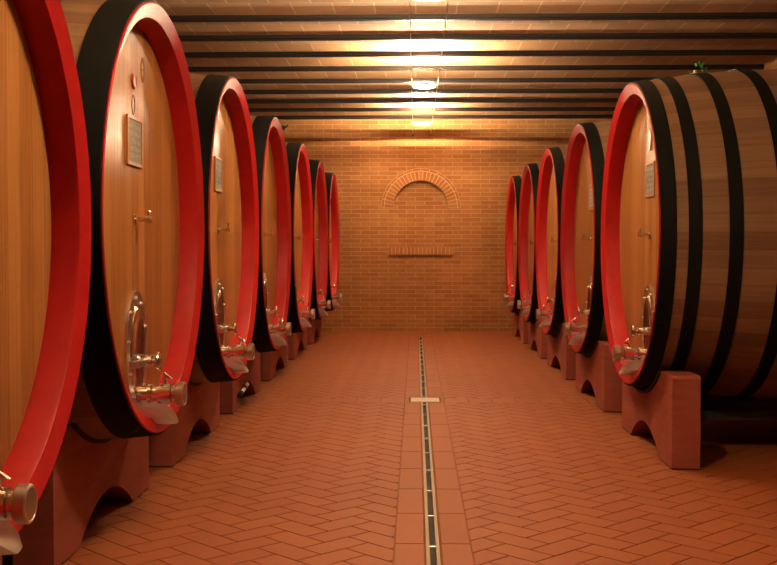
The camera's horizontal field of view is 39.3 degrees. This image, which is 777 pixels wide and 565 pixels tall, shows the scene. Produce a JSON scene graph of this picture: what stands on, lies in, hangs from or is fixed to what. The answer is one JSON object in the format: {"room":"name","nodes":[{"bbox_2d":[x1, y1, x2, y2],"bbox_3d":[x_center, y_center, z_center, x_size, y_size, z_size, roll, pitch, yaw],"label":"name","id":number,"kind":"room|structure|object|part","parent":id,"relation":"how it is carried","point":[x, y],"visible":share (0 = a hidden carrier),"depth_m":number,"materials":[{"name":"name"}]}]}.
{"room":"wine cellar","nodes":[
{"label":"wine cellar","id":0,"kind":"room"},
{"bbox_2d":[2,331,776,564],"bbox_3d":[0.362,1.466,9.138,9.869,0.200,26.200,0,2,1],"label":"floor","id":1,"kind":"structure","parent":0,"point":[322,464],"depth_m":7.91,"materials":[{"name":"brown tile"}]},
{"bbox_2d":[13,423,148,564],"bbox_3d":[-2.827,1.086,6.505,2.358,0.708,1.960,0,2,1],"label":"stand","id":2,"kind":"object","parent":1,"relation":"on","point":[86,470],"visible":0.62,"depth_m":5.89,"materials":[{"name":"red concrete"}]},
{"bbox_2d":[60,0,203,438],"bbox_3d":[-2.554,-0.370,6.458,2.743,2.647,2.647,0,2,1],"label":"wine cask","id":3,"kind":"object","parent":2,"relation":"on","point":[140,115],"visible":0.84,"depth_m":6.30,"materials":[{"name":"brown wood"}]},
{"bbox_3d":[-1.472,-0.816,6.318,0.013,0.284,0.330,0,2,1],"label":"plaque frame","id":4,"kind":"part","parent":3,"relation":"part of","materials":[{"name":"brown wood"}]},
{"bbox_3d":[-1.466,0.394,6.352,0.030,0.690,0.470,0,2,1],"label":"manhole frame","id":5,"kind":"part","parent":3,"relation":"part of","materials":[{"name":"silver metal"}]},
{"bbox_3d":[-1.467,0.394,6.352,0.021,0.526,0.326,0,2,1],"label":"manhole door","id":6,"kind":"part","parent":3,"relation":"part of","materials":[{"name":"silver metal"}]},
{"bbox_2d":[133,210,151,224],"bbox_3d":[-1.426,-0.377,6.329,0.105,0.086,0.070,0,2,1],"label":"tap","id":7,"kind":"object","parent":3,"relation":"on","point":[147,219],"depth_m":6.32,"materials":[{"name":"silver metal"}]},
{"bbox_3d":[-1.351,0.760,6.359,0.235,0.133,0.220,0,2,1],"label":"drip spout","id":8,"kind":"part","parent":3,"relation":"part of","materials":[{"name":"silver metal"}]},
{"bbox_3d":[-1.285,0.557,6.354,0.055,0.074,0.027,0,2,-11],"label":"valve lever","id":9,"kind":"part","parent":3,"relation":"part of","materials":[{"name":"silver metal"}]},
{"bbox_2d":[149,379,219,466],"bbox_3d":[-2.760,1.011,9.193,2.358,0.708,1.960,0,2,1],"label":"stand","id":10,"kind":"object","parent":1,"relation":"on","point":[200,413],"visible":0.37,"depth_m":8.73,"materials":[{"name":"red concrete"}]},
{"bbox_2d":[189,73,258,382],"bbox_3d":[-2.488,-0.444,9.146,2.743,2.647,2.647,0,2,1],"label":"wine cask","id":11,"kind":"object","parent":10,"relation":"on","point":[224,346],"visible":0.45,"depth_m":9.22,"materials":[{"name":"brown wood"}]},
{"bbox_3d":[-1.405,-0.891,9.007,0.013,0.284,0.330,0,2,1],"label":"plaque frame","id":12,"kind":"part","parent":11,"relation":"part of","materials":[{"name":"brown wood"}]},
{"bbox_3d":[-1.399,0.319,9.040,0.030,0.690,0.470,0,2,1],"label":"manhole frame","id":13,"kind":"part","parent":11,"relation":"part of","materials":[{"name":"silver metal"}]},
{"bbox_3d":[-1.400,0.319,9.040,0.021,0.526,0.326,0,2,1],"label":"manhole door","id":14,"kind":"part","parent":11,"relation":"part of","materials":[{"name":"silver metal"}]},
{"bbox_2d":[217,223,230,232],"bbox_3d":[-1.359,-0.452,9.018,0.105,0.086,0.070,0,2,1],"label":"tap","id":15,"kind":"object","parent":11,"relation":"on","point":[227,229],"depth_m":9.00,"materials":[{"name":"silver metal"}]},
{"bbox_3d":[-1.284,0.685,9.047,0.235,0.133,0.220,0,2,1],"label":"drip spout","id":16,"kind":"part","parent":11,"relation":"part of","materials":[{"name":"silver metal"}]},
{"bbox_2d":[219,352,260,413],"bbox_3d":[-2.675,0.936,11.881,2.394,0.708,1.960,0,2,1],"label":"stand","id":17,"kind":"object","parent":1,"relation":"on","point":[230,392],"visible":0.19,"depth_m":11.24,"materials":[{"name":"red concrete"}]},
{"bbox_2d":[250,115,290,352],"bbox_3d":[-2.421,-0.519,11.834,2.743,2.647,2.647,0,2,1],"label":"wine cask","id":18,"kind":"object","parent":17,"relation":"on","point":[271,325],"visible":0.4,"depth_m":12.12,"materials":[{"name":"brown wood"}]},
{"bbox_3d":[-1.332,0.244,11.728,0.030,0.690,0.470,0,2,1],"label":"manhole frame","id":19,"kind":"part","parent":18,"relation":"part of","materials":[{"name":"silver metal"}]},
{"bbox_3d":[-1.333,0.244,11.728,0.021,0.526,0.326,0,2,1],"label":"manhole door","id":20,"kind":"part","parent":18,"relation":"part of","materials":[{"name":"silver metal"}]},
{"bbox_2d":[263,230,272,236],"bbox_3d":[-1.293,-0.527,11.706,0.105,0.086,0.070,0,2,1],"label":"tap","id":21,"kind":"object","parent":18,"relation":"on","point":[270,234],"depth_m":11.69,"materials":[{"name":"silver metal"}]},
{"bbox_3d":[-1.218,0.610,11.735,0.235,0.133,0.220,0,2,1],"label":"drip spout","id":22,"kind":"part","parent":18,"relation":"part of","materials":[{"name":"silver metal"}]},
{"bbox_2d":[260,333,287,380],"bbox_3d":[-2.624,0.859,14.669,2.358,0.708,1.960,0,2,1],"label":"stand","id":23,"kind":"object","parent":1,"relation":"on","point":[269,361],"visible":0.16,"depth_m":13.91,"materials":[{"name":"red concrete"}]},
{"bbox_2d":[285,142,314,332],"bbox_3d":[-2.351,-0.597,14.622,2.743,2.647,2.647,0,2,1],"label":"wine cask","id":24,"kind":"object","parent":23,"relation":"on","point":[299,313],"visible":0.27,"depth_m":15.09,"materials":[{"name":"red paint"}]},
{"bbox_3d":[-1.148,0.533,14.524,0.235,0.133,0.220,0,2,1],"label":"drip spout","id":25,"kind":"part","parent":24,"relation":"part of","materials":[{"name":"silver metal"}]},
{"bbox_2d":[288,328,306,359],"bbox_3d":[-2.556,0.783,17.387,2.358,0.708,1.960,0,2,1],"label":"stand","id":26,"kind":"object","parent":1,"relation":"on","point":[296,341],"visible":0.12,"depth_m":16.72,"materials":[{"name":"red concrete"}]},
{"bbox_2d":[309,159,330,320],"bbox_3d":[-2.284,-0.672,17.340,2.743,2.647,2.647,0,2,1],"label":"wine cask","id":27,"kind":"object","parent":26,"relation":"on","point":[319,303],"visible":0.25,"depth_m":17.99,"materials":[{"name":"red paint"}]},
{"bbox_3d":[-1.081,0.457,17.242,0.235,0.133,0.220,0,2,1],"label":"drip spout","id":28,"kind":"part","parent":27,"relation":"part of","materials":[{"name":"silver metal"}]},
{"bbox_2d":[307,320,320,343],"bbox_3d":[-2.488,0.707,20.116,2.358,0.708,1.960,0,2,1],"label":"stand","id":29,"kind":"object","parent":1,"relation":"on","point":[314,330],"visible":0.11,"depth_m":19.50,"materials":[{"name":"red concrete"}]},
{"bbox_2d":[325,172,341,310],"bbox_3d":[-2.216,-0.748,20.068,2.743,2.647,2.647,0,2,1],"label":"wine cask","id":30,"kind":"object","parent":29,"relation":"on","point":[331,183],"visible":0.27,"depth_m":20.86,"materials":[{"name":"red paint"}]},
{"bbox_3d":[-1.013,0.381,19.970,0.235,0.133,0.220,0,2,1],"label":"drip spout","id":31,"kind":"part","parent":30,"relation":"part of","materials":[{"name":"silver metal"}]},
{"bbox_2d":[409,397,440,402],"bbox_3d":[0.398,1.287,11.914,0.350,0.015,0.380,0,2,1],"label":"drain cover","id":32,"kind":"object","parent":1,"relation":"on","point":[411,399],"visible":1,"depth_m":11.91,"materials":[{"name":"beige metal"}]},
{"bbox_2d":[419,337,440,564],"bbox_3d":[0.303,1.412,8.418,0.076,0.057,24.740,0,2,1],"label":"floor drain","id":33,"kind":"object","parent":1,"relation":"on","point":[432,546],"visible":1,"depth_m":7.72,"materials":[{"name":"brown metal"}]},
{"bbox_3d":[0.276,1.410,8.418,0.021,0.053,24.740,0,2,1],"label":"rail","id":34,"kind":"part","parent":33,"relation":"part of","materials":[{"name":"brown metal"}]},
{"bbox_2d":[513,308,527,343],"bbox_3d":[3.569,0.707,20.195,2.358,0.704,1.960,0,2,1],"label":"stand","id":35,"kind":"object","parent":1,"relation":"on","point":[520,326],"visible":0.2,"depth_m":19.78,"materials":[{"name":"red concrete"}]},
{"bbox_2d":[503,175,521,312],"bbox_3d":[3.510,-0.712,20.327,2.743,2.670,2.670,0,2,1],"label":"wine cask","id":36,"kind":"object","parent":35,"relation":"on","point":[514,187],"visible":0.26,"depth_m":21.07,"materials":[{"name":"red paint"}]},
{"bbox_3d":[2.300,0.388,20.208,0.235,0.133,0.220,0,2,1],"label":"drip spout","id":37,"kind":"part","parent":36,"relation":"part of","materials":[{"name":"silver metal"}]},
{"bbox_2d":[528,319,546,358],"bbox_3d":[3.500,0.784,17.437,2.358,0.704,1.960,0,2,1],"label":"stand","id":38,"kind":"object","parent":1,"relation":"on","point":[537,338],"visible":0.2,"depth_m":17.02,"materials":[{"name":"red concrete"}]},
{"bbox_2d":[517,163,540,322],"bbox_3d":[3.442,-0.636,17.569,2.743,2.670,2.670,0,2,1],"label":"wine cask","id":39,"kind":"object","parent":38,"relation":"on","point":[528,301],"visible":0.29,"depth_m":18.25,"materials":[{"name":"red paint"}]},
{"bbox_3d":[2.232,0.465,17.450,0.235,0.133,0.220,0,2,1],"label":"drip spout","id":40,"kind":"part","parent":39,"relation":"part of","materials":[{"name":"silver metal"}]},
{"bbox_2d":[547,323,575,379],"bbox_3d":[3.433,0.859,14.729,2.358,0.704,1.960,0,2,1],"label":"stand","id":41,"kind":"object","parent":1,"relation":"on","point":[560,353],"visible":0.27,"depth_m":14.13,"materials":[{"name":"red concrete"}]},
{"bbox_2d":[535,146,567,334],"bbox_3d":[3.374,-0.560,14.861,2.743,2.670,2.670,0,2,1],"label":"wine cask","id":42,"kind":"object","parent":41,"relation":"on","point":[550,312],"visible":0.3,"depth_m":15.22,"materials":[{"name":"brown wood"}]},
{"bbox_3d":[2.164,0.540,14.741,0.235,0.133,0.220,0,2,1],"label":"drip spout","id":43,"kind":"part","parent":42,"relation":"part of","materials":[{"name":"silver metal"}]},
{"bbox_2d":[576,340,621,411],"bbox_3d":[3.364,0.936,11.951,2.358,0.704,1.960,0,2,1],"label":"stand","id":44,"kind":"object","parent":1,"relation":"on","point":[596,372],"visible":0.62,"depth_m":11.16,"materials":[{"name":"red concrete"}]},
{"bbox_2d":[560,121,611,354],"bbox_3d":[3.305,-0.483,12.083,2.743,2.670,2.670,0,2,1],"label":"wine cask","id":45,"kind":"object","parent":44,"relation":"on","point":[580,231],"visible":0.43,"depth_m":12.28,"materials":[{"name":"brown wood"}]},
{"bbox_3d":[2.095,0.618,11.943,0.235,0.133,0.220,0,2,1],"label":"drip spout","id":46,"kind":"part","parent":45,"relation":"part of","materials":[{"name":"silver metal"}]},
{"bbox_2d":[582,234,591,241],"bbox_3d":[2.170,-0.489,11.911,0.105,0.086,0.070,0,2,1],"label":"tap","id":47,"kind":"object","parent":45,"relation":"on","point":[584,238],"depth_m":11.90,"materials":[{"name":"silver metal"}]},
{"bbox_3d":[2.209,0.281,11.931,0.030,0.690,0.470,0,2,1],"label":"manhole frame","id":48,"kind":"part","parent":45,"relation":"part of","materials":[{"name":"silver metal"}]},
{"bbox_3d":[2.211,0.281,11.931,0.021,0.526,0.326,0,2,1],"label":"manhole door","id":49,"kind":"part","parent":45,"relation":"part of","materials":[{"name":"silver metal"}]},
{"bbox_3d":[2.216,-0.928,11.897,0.013,0.284,0.330,0,2,1],"label":"plaque frame","id":50,"kind":"part","parent":45,"relation":"part of","materials":[{"name":"brown wood"}]},
{"bbox_2d":[622,370,776,469],"bbox_3d":[3.291,1.018,9.043,2.358,0.703,1.960,0,2,1],"label":"stand","id":51,"kind":"object","parent":1,"relation":"on","point":[672,409],"visible":0.81,"depth_m":8.40,"materials":[{"name":"red concrete"}]},
{"bbox_2d":[601,69,776,397],"bbox_3d":[3.238,-0.402,9.175,2.733,2.740,2.740,0,2,1],"label":"wine cask","id":52,"kind":"object","parent":51,"relation":"on","point":[689,205],"visible":0.94,"depth_m":8.16,"materials":[{"name":"brown wood"}]},
{"bbox_3d":[2.032,0.699,9.015,0.235,0.133,0.220,0,2,1],"label":"drip spout","id":53,"kind":"part","parent":52,"relation":"part of","materials":[{"name":"silver metal"}]},
{"bbox_2d":[638,228,650,237],"bbox_3d":[2.107,-0.408,8.982,0.105,0.086,0.070,0,2,1],"label":"tap","id":54,"kind":"object","parent":52,"relation":"on","point":[640,234],"depth_m":8.97,"materials":[{"name":"silver metal"}]},
{"bbox_3d":[2.148,0.363,9.003,0.021,0.526,0.326,0,2,1],"label":"manhole door","id":55,"kind":"part","parent":52,"relation":"part of","materials":[{"name":"silver metal"}]},
{"bbox_3d":[2.146,0.363,9.003,0.030,0.690,0.470,0,2,1],"label":"manhole frame","id":56,"kind":"part","parent":52,"relation":"part of","materials":[{"name":"silver metal"}]},
{"bbox_3d":[2.153,-0.847,8.969,0.013,0.284,0.330,0,2,1],"label":"plaque frame","id":57,"kind":"part","parent":52,"relation":"part of","materials":[{"name":"brown wood"}]},
{"bbox_2d":[694,61,709,71],"bbox_3d":[2.635,-1.805,9.150,0.117,0.126,0.086,0,2,1],"label":"sprig","id":58,"kind":"object","parent":52,"relation":"on","point":[702,64],"visible":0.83,"depth_m":9.15,"materials":[{"name":"green plant"}]},
{"bbox_3d":[3.312,1.066,9.514,1.920,0.080,0.080,0,2,1],"label":"tie rail","id":59,"kind":"part","parent":51,"relation":"part of","materials":[{"name":"grey"}]},
{"bbox_3d":[3.297,1.083,8.914,1.920,0.080,0.080,0,2,1],"label":"tie rail","id":60,"kind":"part","parent":51,"relation":"part of","materials":[{"name":"grey"}]},
{"bbox_3d":[-2.893,1.159,3.862,2.358,0.708,1.960,0,2,1],"label":"stand","id":61,"kind":"object","parent":1,"relation":"on","visible":0},
{"bbox_2d":[0,0,91,554],"bbox_3d":[-2.620,-0.241,3.816,2.743,2.598,2.598,0,2,1],"label":"wine cask","id":62,"kind":"object","parent":61,"relation":"on","point":[46,221],"visible":1,"depth_m":4.61,"materials":[{"name":"brown wood"}]},
{"bbox_3d":[-1.349,0.682,3.812,0.055,0.074,0.027,0,2,-11],"label":"valve lever","id":63,"kind":"part","parent":62,"relation":"part of","materials":[{"name":"silver metal"}]},
{"bbox_3d":[-1.415,0.886,3.817,0.235,0.133,0.220,0,2,1],"label":"drip spout","id":64,"kind":"part","parent":62,"relation":"part of","materials":[{"name":"silver metal"}]},
{"bbox_2d":[278,118,611,331],"bbox_3d":[0.700,-1.078,22.293,9.850,4.555,0.250,0,2,1],"label":"wall","id":65,"kind":"structure","parent":0,"point":[462,291],"depth_m":22.17,"materials":[{"name":"brick"}]},
{"bbox_2d":[409,0,413,135],"bbox_3d":[0.171,-2.589,9.030,0.040,0.153,26.200,0,2,1],"label":"cable","id":66,"kind":"object","parent":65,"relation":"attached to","point":[409,0],"visible":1,"depth_m":13.19,"materials":[{"name":"silver metal"}]},
{"bbox_2d":[412,122,432,124],"bbox_3d":[0.630,-2.971,20.316,0.381,0.046,0.303,0,2,1],"label":"lamp","id":67,"kind":"object","parent":66,"relation":"hanging from","point":[416,123],"visible":1,"depth_m":20.20,"materials":[{"name":"silver metal"}]},
{"bbox_2d":[381,168,460,254],"bbox_3d":[0.658,-1.446,22.196,1.614,1.757,0.175,0,2,1],"label":"blind arch","id":68,"kind":"object","parent":65,"relation":"attached to","point":[418,174],"visible":1,"depth_m":22.13,"materials":[{"name":"brick"}]},
{"bbox_3d":[0.653,-0.644,22.219,1.310,0.152,0.175,0,2,1],"label":"sill","id":69,"kind":"part","parent":68,"relation":"part of","materials":[{"name":"brick"}]},
{"bbox_2d":[430,0,448,135],"bbox_3d":[0.526,-2.589,9.021,0.040,0.153,26.200,0,2,1],"label":"cable","id":70,"kind":"object","parent":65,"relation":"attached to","point":[448,0],"visible":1,"depth_m":12.65,"materials":[{"name":"silver metal"}]},
{"bbox_2d":[411,83,437,88],"bbox_3d":[0.498,-2.714,15.023,0.381,0.046,0.303,0,2,1],"label":"lamp","id":71,"kind":"object","parent":70,"relation":"hanging from","point":[415,85],"visible":1,"depth_m":14.95,"materials":[{"name":"white glass"}]},
{"bbox_2d":[416,84,434,88],"bbox_3d":[0.498,-2.702,15.023,0.278,0.022,0.300,0,2,1],"label":"diffuser","id":72,"kind":"object","parent":71,"relation":"attached to","point":[417,86],"depth_m":15.01,"materials":[{"name":"white glass"}]},
{"bbox_2d":[154,0,776,115],"bbox_3d":[0.371,-3.112,9.011,10.350,0.250,26.700,0,2,1],"label":"ceiling","id":73,"kind":"structure","parent":0,"point":[172,7],"depth_m":14.35,"materials":[{"name":"paint"}]},
{"bbox_2d":[248,107,614,111],"bbox_3d":[0.660,-3.277,20.629,9.850,0.065,0.075,0,2,1],"label":"ceiling beam","id":74,"kind":"structure","parent":73,"relation":"attached to","point":[415,108],"depth_m":20.59,"materials":[{"name":"black metal"}]},
{"bbox_2d":[246,98,618,103],"bbox_3d":[0.632,-3.245,19.475,9.850,0.065,0.075,0,2,1],"label":"ceiling beam","id":75,"kind":"structure","parent":73,"relation":"attached to","point":[534,100],"depth_m":19.44,"materials":[{"name":"brown wood"}]},
{"bbox_2d":[243,88,623,93],"bbox_3d":[0.603,-3.213,18.321,9.850,0.065,0.075,0,2,1],"label":"ceiling beam","id":76,"kind":"structure","parent":73,"relation":"attached to","point":[614,90],"depth_m":18.29,"materials":[{"name":"black metal"}]},
{"bbox_2d":[269,115,612,118],"bbox_3d":[0.689,-3.309,21.784,9.850,0.065,0.075,0,2,1],"label":"ceiling beam","id":77,"kind":"structure","parent":73,"relation":"attached to","point":[312,116],"depth_m":21.77,"materials":[{"name":"brown wood"}]},
{"bbox_2d":[237,77,660,83],"bbox_3d":[0.574,-3.181,17.167,9.850,0.065,0.075,0,2,1],"label":"ceiling beam","id":78,"kind":"structure","parent":73,"relation":"attached to","point":[608,79],"depth_m":17.14,"materials":[{"name":"black metal"}]},
{"bbox_2d":[168,12,776,21],"bbox_3d":[0.459,-3.053,12.550,9.850,0.065,0.075,0,2,1],"label":"ceiling beam","id":79,"kind":"structure","parent":73,"relation":"attached to","point":[715,15],"depth_m":12.51,"materials":[{"name":"black metal"}]},
{"bbox_2d":[188,64,763,71],"bbox_3d":[0.545,-3.149,16.012,9.850,0.065,0.075,0,2,1],"label":"ceiling beam","id":80,"kind":"structure","parent":73,"relation":"attached to","point":[710,66],"depth_m":15.97,"materials":[{"name":"brown wood"}]},
{"bbox_2d":[178,32,776,41],"bbox_3d":[0.488,-3.085,13.704,9.850,0.065,0.075,0,2,1],"label":"ceiling beam","id":81,"kind":"structure","parent":73,"relation":"attached to","point":[762,35],"depth_m":13.66,"materials":[{"name":"black metal"}]},
{"bbox_2d":[184,50,776,57],"bbox_3d":[0.517,-3.117,14.858,9.850,0.065,0.075,0,2,1],"label":"ceiling beam","id":82,"kind":"structure","parent":73,"relation":"attached to","point":[565,52],"depth_m":14.81,"materials":[{"name":"black metal"}]},
{"bbox_2d":[762,58,776,69],"bbox_3d":[5.420,-0.707,8.952,0.250,4.555,26.700,0,2,1],"label":"wall","id":83,"kind":"structure","parent":0,"point":[772,64],"depth_m":15.53,"materials":[{"name":"brick"}]}
]}

